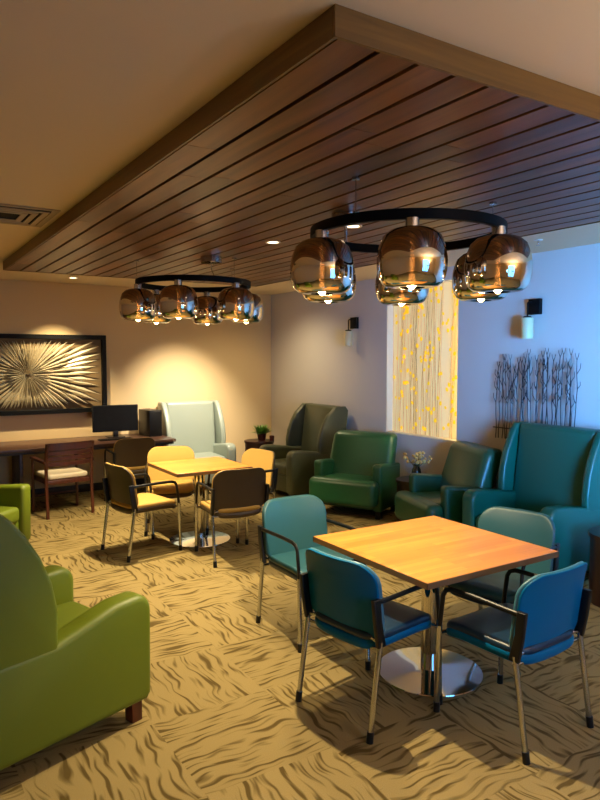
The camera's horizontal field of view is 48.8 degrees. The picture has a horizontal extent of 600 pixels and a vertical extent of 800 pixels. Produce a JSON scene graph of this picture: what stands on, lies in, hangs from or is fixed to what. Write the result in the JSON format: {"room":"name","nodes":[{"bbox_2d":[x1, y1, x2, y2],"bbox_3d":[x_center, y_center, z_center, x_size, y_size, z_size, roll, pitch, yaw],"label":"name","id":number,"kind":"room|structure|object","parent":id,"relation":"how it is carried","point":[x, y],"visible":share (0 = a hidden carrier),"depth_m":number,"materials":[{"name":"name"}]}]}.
{"room":"waiting room lounge","nodes":[
{"label":"waiting room lounge","id":0,"kind":"room"},
{"bbox_2d":[0,279,270,488],"bbox_3d":[-3.039,-0.138,8.443,6.700,2.680,0.100,-2,4,-32],"label":"wall","id":1,"kind":"structure","parent":0,"point":[228,362],"depth_m":8.92,"materials":[{"name":"brown paint"}]},
{"bbox_2d":[0,334,106,415],"bbox_3d":[-3.357,-0.315,8.148,1.920,0.990,0.125,-2,4,-32],"label":"sunburst","id":2,"kind":"object","parent":1,"relation":"attached to","point":[40,373],"visible":0.98,"depth_m":8.27,"materials":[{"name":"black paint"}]},
{"bbox_2d":[30,478,143,496],"bbox_3d":[-3.093,1.156,8.425,6.300,0.100,0.015,-2,4,-32],"label":"baseboard","id":3,"kind":"structure","parent":1,"relation":"attached to","point":[97,486],"depth_m":8.52,"materials":[{"name":"black"}]},
{"bbox_2d":[0,483,599,799],"bbox_3d":[-0.281,1.531,4.193,6.700,0.100,10.400,-2,4,-32],"label":"floor","id":4,"kind":"structure","parent":0,"point":[222,719],"depth_m":3.33,"materials":[{"name":"beige carpet"}]},
{"bbox_2d":[0,484,30,539],"bbox_3d":[-2.877,0.925,5.651,0.788,0.920,0.780,1,4,13],"label":"armchair","id":5,"kind":"object","parent":4,"relation":"on","point":[15,505],"visible":0.68,"depth_m":5.84,"materials":[{"name":"green leather"}]},
{"bbox_2d":[0,506,18,522],"bbox_3d":[-2.817,1.016,5.643,0.625,0.140,0.512,1,4,13],"label":"seat cushion","id":6,"kind":"object","parent":5,"relation":"on","point":[11,513],"depth_m":5.73,"materials":[{"name":"green leather"}]},
{"bbox_2d":[30,440,94,519],"bbox_3d":[-2.661,0.858,7.432,0.548,0.826,0.578,-3,5,-39],"label":"desk chair","id":7,"kind":"object","parent":4,"relation":"on","point":[63,475],"visible":1,"depth_m":7.29,"materials":[{"name":"brown wood"}]},
{"bbox_2d":[0,514,149,770],"bbox_3d":[-1.308,0.972,3.057,0.780,1.163,0.940,3,5,39],"label":"armchair","id":8,"kind":"object","parent":4,"relation":"on","point":[67,666],"visible":1,"depth_m":2.80,"materials":[{"name":"green leather"}]},
{"bbox_2d":[57,601,89,628],"bbox_3d":[-1.260,1.169,3.131,0.512,0.140,0.755,3,5,39],"label":"seat cushion","id":9,"kind":"object","parent":8,"relation":"on","point":[68,611],"depth_m":3.40,"materials":[{"name":"green leather"}]},
{"bbox_2d":[0,433,175,483],"bbox_3d":[-3.406,0.892,7.705,3.820,0.720,0.857,-2,4,-32],"label":"desk","id":10,"kind":"object","parent":4,"relation":"on","point":[16,449],"visible":0.48,"depth_m":7.89,"materials":[{"name":"brown wood"}]},
{"bbox_2d":[97,437,130,440],"bbox_3d":[-2.301,0.487,8.252,0.420,0.016,0.130,-2,4,-32],"label":"keyboard","id":11,"kind":"object","parent":10,"relation":"on","point":[106,439],"visible":0.9,"depth_m":8.19,"materials":[{"name":"black plastic"}]},
{"bbox_2d":[92,404,137,437],"bbox_3d":[-2.385,0.270,8.523,0.580,0.415,0.170,-2,4,-29],"label":"monitor","id":12,"kind":"object","parent":10,"relation":"on","point":[105,418],"visible":0.99,"depth_m":8.48,"materials":[{"name":"black plastic"}]},
{"bbox_2d":[139,408,161,436],"bbox_3d":[-1.976,0.295,8.717,0.170,0.340,0.364,-3,5,-36],"label":"computer tower","id":13,"kind":"object","parent":10,"relation":"on","point":[150,420],"visible":1,"depth_m":8.59,"materials":[{"name":"black plastic"}]},
{"bbox_2d":[104,437,154,500],"bbox_3d":[-2.027,0.833,7.916,0.523,0.815,0.562,-2,4,-29],"label":"armchair","id":14,"kind":"object","parent":4,"relation":"on","point":[130,453],"visible":0.52,"depth_m":7.69,"materials":[{"name":"black plastic"}]},
{"bbox_2d":[100,462,181,562],"bbox_3d":[-1.444,0.959,5.978,0.562,0.815,0.523,-3,5,-42],"label":"armchair","id":15,"kind":"object","parent":4,"relation":"on","point":[120,487],"visible":1,"depth_m":5.83,"materials":[{"name":"brown fabric"}]},
{"bbox_2d":[144,446,194,536],"bbox_3d":[-1.314,0.909,6.745,0.523,0.815,0.562,-1,4,-10],"label":"armchair","id":16,"kind":"object","parent":4,"relation":"on","point":[159,453],"visible":0.72,"depth_m":6.87,"materials":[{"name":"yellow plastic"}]},
{"bbox_2d":[158,400,235,483],"bbox_3d":[-1.400,0.600,8.933,0.840,1.143,0.810,-2,4,-28],"label":"armchair","id":17,"kind":"object","parent":4,"relation":"on","point":[199,426],"visible":0.63,"depth_m":9.04,"materials":[{"name":"grey leather"}]},
{"bbox_2d":[194,452,225,458],"bbox_3d":[-1.363,0.805,8.878,0.572,0.140,0.625,-2,4,-28],"label":"seat cushion","id":18,"kind":"object","parent":17,"relation":"on","point":[197,454],"depth_m":8.86,"materials":[{"name":"grey leather"}]},
{"bbox_2d":[148,457,252,547],"bbox_3d":[-0.961,0.978,6.335,0.750,0.725,0.750,-2,4,-32],"label":"cafe table","id":19,"kind":"object","parent":4,"relation":"on","point":[198,468],"visible":0.87,"depth_m":6.28,"materials":[{"name":"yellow wood"}]},
{"bbox_2d":[195,467,268,567],"bbox_3d":[-0.600,0.969,5.818,0.523,0.815,0.562,-2,4,-26],"label":"armchair","id":20,"kind":"object","parent":4,"relation":"on","point":[235,493],"visible":0.98,"depth_m":5.60,"materials":[{"name":"black plastic"}]},
{"bbox_2d":[206,448,277,543],"bbox_3d":[-0.564,0.921,6.562,0.562,0.815,0.523,-4,5,-43],"label":"armchair","id":21,"kind":"object","parent":4,"relation":"on","point":[254,457],"visible":0.3,"depth_m":6.57,"materials":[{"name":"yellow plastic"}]},
{"bbox_2d":[244,438,273,450],"bbox_3d":[-0.574,0.856,9.327,0.424,0.580,0.424,-2,4,-32],"label":"table","id":22,"kind":"object","parent":4,"relation":"on","point":[249,443],"visible":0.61,"depth_m":9.17,"materials":[{"name":"brown wood"}]},
{"bbox_2d":[253,424,273,440],"bbox_3d":[-0.530,0.446,9.305,0.382,0.241,0.376,-2,4,-32],"label":"potted plant","id":23,"kind":"object","parent":22,"relation":"on","point":[261,431],"visible":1,"depth_m":9.25,"materials":[{"name":"green plant"}]},
{"bbox_2d":[259,403,347,495],"bbox_3d":[0.035,0.636,8.453,0.870,1.133,0.800,-2,4,-33],"label":"armchair","id":24,"kind":"object","parent":4,"relation":"on","point":[312,427],"visible":0.75,"depth_m":8.24,"materials":[{"name":"green leather"}]},
{"bbox_2d":[274,458,285,475],"bbox_3d":[-0.029,0.835,8.423,0.685,0.140,0.532,-2,4,-33],"label":"seat cushion","id":25,"kind":"object","parent":24,"relation":"on","point":[280,463],"depth_m":8.16,"materials":[{"name":"green leather"}]},
{"bbox_2d":[256,494,355,652],"bbox_3d":[0.067,1.071,4.258,0.523,0.815,0.562,-2,4,-32],"label":"armchair","id":26,"kind":"object","parent":4,"relation":"on","point":[290,523],"visible":0.69,"depth_m":4.34,"materials":[{"name":"teal plastic"}]},
{"bbox_2d":[309,430,399,519],"bbox_3d":[0.613,0.825,7.416,0.820,0.890,0.763,2,4,30],"label":"armchair","id":27,"kind":"object","parent":4,"relation":"on","point":[361,471],"visible":0.94,"depth_m":7.35,"materials":[{"name":"green leather"}]},
{"bbox_2d":[326,472,372,480],"bbox_3d":[0.582,0.914,7.366,0.592,0.140,0.605,2,4,30],"label":"seat cushion","id":28,"kind":"object","parent":27,"relation":"on","point":[330,476],"depth_m":7.32,"materials":[{"name":"green leather"}]},
{"bbox_2d":[295,547,442,744],"bbox_3d":[0.345,1.131,3.329,0.562,0.815,0.523,-3,5,-41],"label":"armchair","id":29,"kind":"object","parent":4,"relation":"on","point":[347,601],"visible":0.98,"depth_m":3.15,"materials":[{"name":"blue plastic"}]},
{"bbox_2d":[396,476,408,521],"bbox_3d":[1.218,1.067,7.014,0.404,0.460,0.404,-2,4,-32],"label":"table","id":30,"kind":"object","parent":4,"relation":"on","point":[403,481],"visible":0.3,"depth_m":6.92,"materials":[{"name":"brown wood"}]},
{"bbox_2d":[403,451,431,472],"bbox_3d":[1.243,0.691,6.943,0.306,0.300,0.236,-2,4,-32],"label":"flower vase","id":31,"kind":"object","parent":30,"relation":"on","point":[418,456],"visible":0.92,"depth_m":6.94,"materials":[{"name":"clear glass"}]},
{"bbox_2d":[313,516,558,696],"bbox_3d":[0.723,1.152,3.667,0.940,0.725,0.940,-2,4,-32],"label":"cafe table","id":32,"kind":"object","parent":4,"relation":"on","point":[428,553],"visible":0.84,"depth_m":3.58,"materials":[{"name":"brown wood"}]},
{"bbox_2d":[395,441,501,522],"bbox_3d":[1.399,0.889,6.290,0.784,0.910,0.780,-1,4,-15],"label":"armchair","id":33,"kind":"object","parent":4,"relation":"on","point":[468,465],"visible":0.7,"depth_m":6.14,"materials":[{"name":"green leather"}]},
{"bbox_2d":[413,491,440,505],"bbox_3d":[1.337,0.985,6.279,0.625,0.140,0.552,-1,4,-15],"label":"seat cushion","id":34,"kind":"object","parent":33,"relation":"on","point":[420,498],"depth_m":6.18,"materials":[{"name":"green leather"}]},
{"bbox_2d":[440,506,559,680],"bbox_3d":[1.181,1.093,3.909,0.523,0.815,0.562,4,5,43],"label":"armchair","id":35,"kind":"object","parent":4,"relation":"on","point":[536,528],"visible":0.39,"depth_m":3.91,"materials":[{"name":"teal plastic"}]},
{"bbox_2d":[433,561,593,764],"bbox_3d":[1.029,1.141,3.174,0.523,0.815,0.562,-3,5,-35],"label":"armchair","id":36,"kind":"object","parent":4,"relation":"on","point":[543,616],"visible":1,"depth_m":3.01,"materials":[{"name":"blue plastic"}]},
{"bbox_2d":[462,422,599,570],"bbox_3d":[1.947,0.812,5.443,0.810,1.173,0.900,-2,4,-32],"label":"armchair","id":37,"kind":"object","parent":4,"relation":"on","point":[553,471],"visible":0.76,"depth_m":5.46,"materials":[{"name":"teal leather"}]},
{"bbox_2d":[589,526,599,607],"bbox_3d":[2.286,1.198,4.699,0.444,0.500,0.444,-2,4,-32],"label":"table","id":38,"kind":"object","parent":4,"relation":"on","point":[594,533],"visible":0.94,"depth_m":4.67,"materials":[{"name":"brown wood"}]},
{"bbox_2d":[0,0,599,294],"bbox_3d":[-0.281,-1.243,4.012,6.700,0.100,10.400,-2,4,-32],"label":"ceiling","id":39,"kind":"structure","parent":0,"point":[87,87],"depth_m":2.08,"materials":[{"name":"beige paint"}]},
{"bbox_2d":[0,203,60,226],"bbox_3d":[-1.945,-1.203,4.287,0.620,0.016,0.620,-2,4,-32],"label":"ceiling vent","id":40,"kind":"object","parent":39,"relation":"in","point":[9,214],"visible":1,"depth_m":4.31,"materials":[{"name":"beige metal"}]},
{"bbox_2d":[3,4,599,286],"bbox_3d":[-0.217,-1.206,4.854,2.815,0.084,5.595,-2,4,-32],"label":"ceiling panel","id":41,"kind":"object","parent":39,"relation":"attached to","point":[422,121],"visible":0.87,"depth_m":2.92,"materials":[{"name":"brown wood"}]},
{"bbox_2d":[119,255,262,324],"bbox_3d":[-0.960,-0.968,5.972,1.308,0.536,1.244,-2,4,-32],"label":"chandelier","id":42,"kind":"object","parent":41,"relation":"hanging from","point":[236,303],"visible":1,"depth_m":5.62,"materials":[{"name":"brown glass"}]},
{"bbox_2d":[134,284,141,288],"bbox_3d":[-1.415,-0.931,5.768,0.066,0.161,0.066,-2,4,-32],"label":"socket","id":43,"kind":"object","parent":42,"relation":"attached to","point":[135,285],"depth_m":5.74,"materials":[{"name":"silver metal"}]},
{"bbox_2d":[174,280,181,284],"bbox_3d":[-1.008,-0.912,5.477,0.066,0.161,0.066,-2,4,-32],"label":"socket","id":44,"kind":"object","parent":42,"relation":"attached to","point":[176,282],"depth_m":5.45,"materials":[{"name":"silver metal"}]},
{"bbox_2d":[265,241,280,243],"bbox_3d":[-0.200,-1.169,4.899,0.118,0.009,0.118,-2,4,-32],"label":"recessed light","id":45,"kind":"object","parent":41,"relation":"attached to","point":[267,242],"visible":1,"depth_m":4.91,"materials":[{"name":"beige ceramic"}]},
{"bbox_2d":[345,225,361,228],"bbox_3d":[0.347,-1.130,4.300,0.118,0.009,0.118,-2,4,-32],"label":"recessed light","id":46,"kind":"object","parent":41,"relation":"attached to","point":[355,226],"visible":0.66,"depth_m":4.31,"materials":[{"name":"beige ceramic"}]},
{"bbox_2d":[290,176,532,305],"bbox_3d":[0.569,-0.809,3.530,1.306,0.536,1.248,-2,4,-32],"label":"chandelier","id":47,"kind":"object","parent":41,"relation":"hanging from","point":[412,258],"visible":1,"depth_m":3.14,"materials":[{"name":"brown glass"}]},
{"bbox_2d":[316,229,328,236],"bbox_3d":[0.111,-0.772,3.330,0.066,0.161,0.066,-2,4,-32],"label":"socket","id":48,"kind":"object","parent":47,"relation":"attached to","point":[319,232],"depth_m":3.30,"materials":[{"name":"silver metal"}]},
{"bbox_2d":[405,217,419,225],"bbox_3d":[0.515,-0.753,3.036,0.066,0.161,0.066,-2,4,-32],"label":"socket","id":49,"kind":"object","parent":47,"relation":"attached to","point":[408,220],"depth_m":3.00,"materials":[{"name":"silver metal"}]},
{"bbox_2d":[492,226,505,233],"bbox_3d":[0.973,-0.766,3.238,0.066,0.161,0.066,-2,4,-32],"label":"socket","id":50,"kind":"object","parent":47,"relation":"attached to","point":[495,229],"depth_m":3.21,"materials":[{"name":"silver metal"}]},
{"bbox_2d":[271,243,599,487],"bbox_3d":[2.379,0.035,5.786,0.200,2.680,10.200,-2,4,-32],"label":"wall","id":51,"kind":"structure","parent":0,"point":[311,362],"depth_m":6.61,"materials":[{"name":"grey paint"}]},
{"bbox_2d":[344,317,358,345],"bbox_3d":[0.625,-0.845,8.169,0.153,0.355,0.133,-2,4,-32],"label":"wall sconce","id":52,"kind":"object","parent":51,"relation":"attached to","point":[354,321],"visible":1,"depth_m":8.14,"materials":[{"name":"white glass"}]},
{"bbox_2d":[386,279,458,441],"bbox_3d":[1.366,-0.436,7.283,0.119,1.685,1.140,-2,4,-32],"label":"trim","id":53,"kind":"structure","parent":51,"relation":"attached to","point":[389,347],"depth_m":7.73,"materials":[{"name":"beige paint"}]},
{"bbox_2d":[392,282,457,438],"bbox_3d":[1.393,-0.435,7.300,0.018,1.655,1.110,-2,4,-32],"label":"panel","id":54,"kind":"object","parent":51,"relation":"attached to","point":[425,334],"visible":0.77,"depth_m":7.27,"materials":[{"name":"beige plastic"}]},
{"bbox_2d":[521,298,541,338],"bbox_3d":[2.060,-0.728,5.909,0.153,0.355,0.133,-2,4,-32],"label":"wall sconce","id":55,"kind":"object","parent":51,"relation":"attached to","point":[534,306],"visible":1,"depth_m":5.88,"materials":[{"name":"white glass"}]},
{"bbox_2d":[493,348,580,438],"bbox_3d":[2.116,-0.042,5.954,0.063,0.851,0.932,-2,4,-33],"label":"sculpture","id":56,"kind":"object","parent":51,"relation":"attached to","point":[523,373],"visible":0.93,"depth_m":5.94,"materials":[{"name":"brown metal"}]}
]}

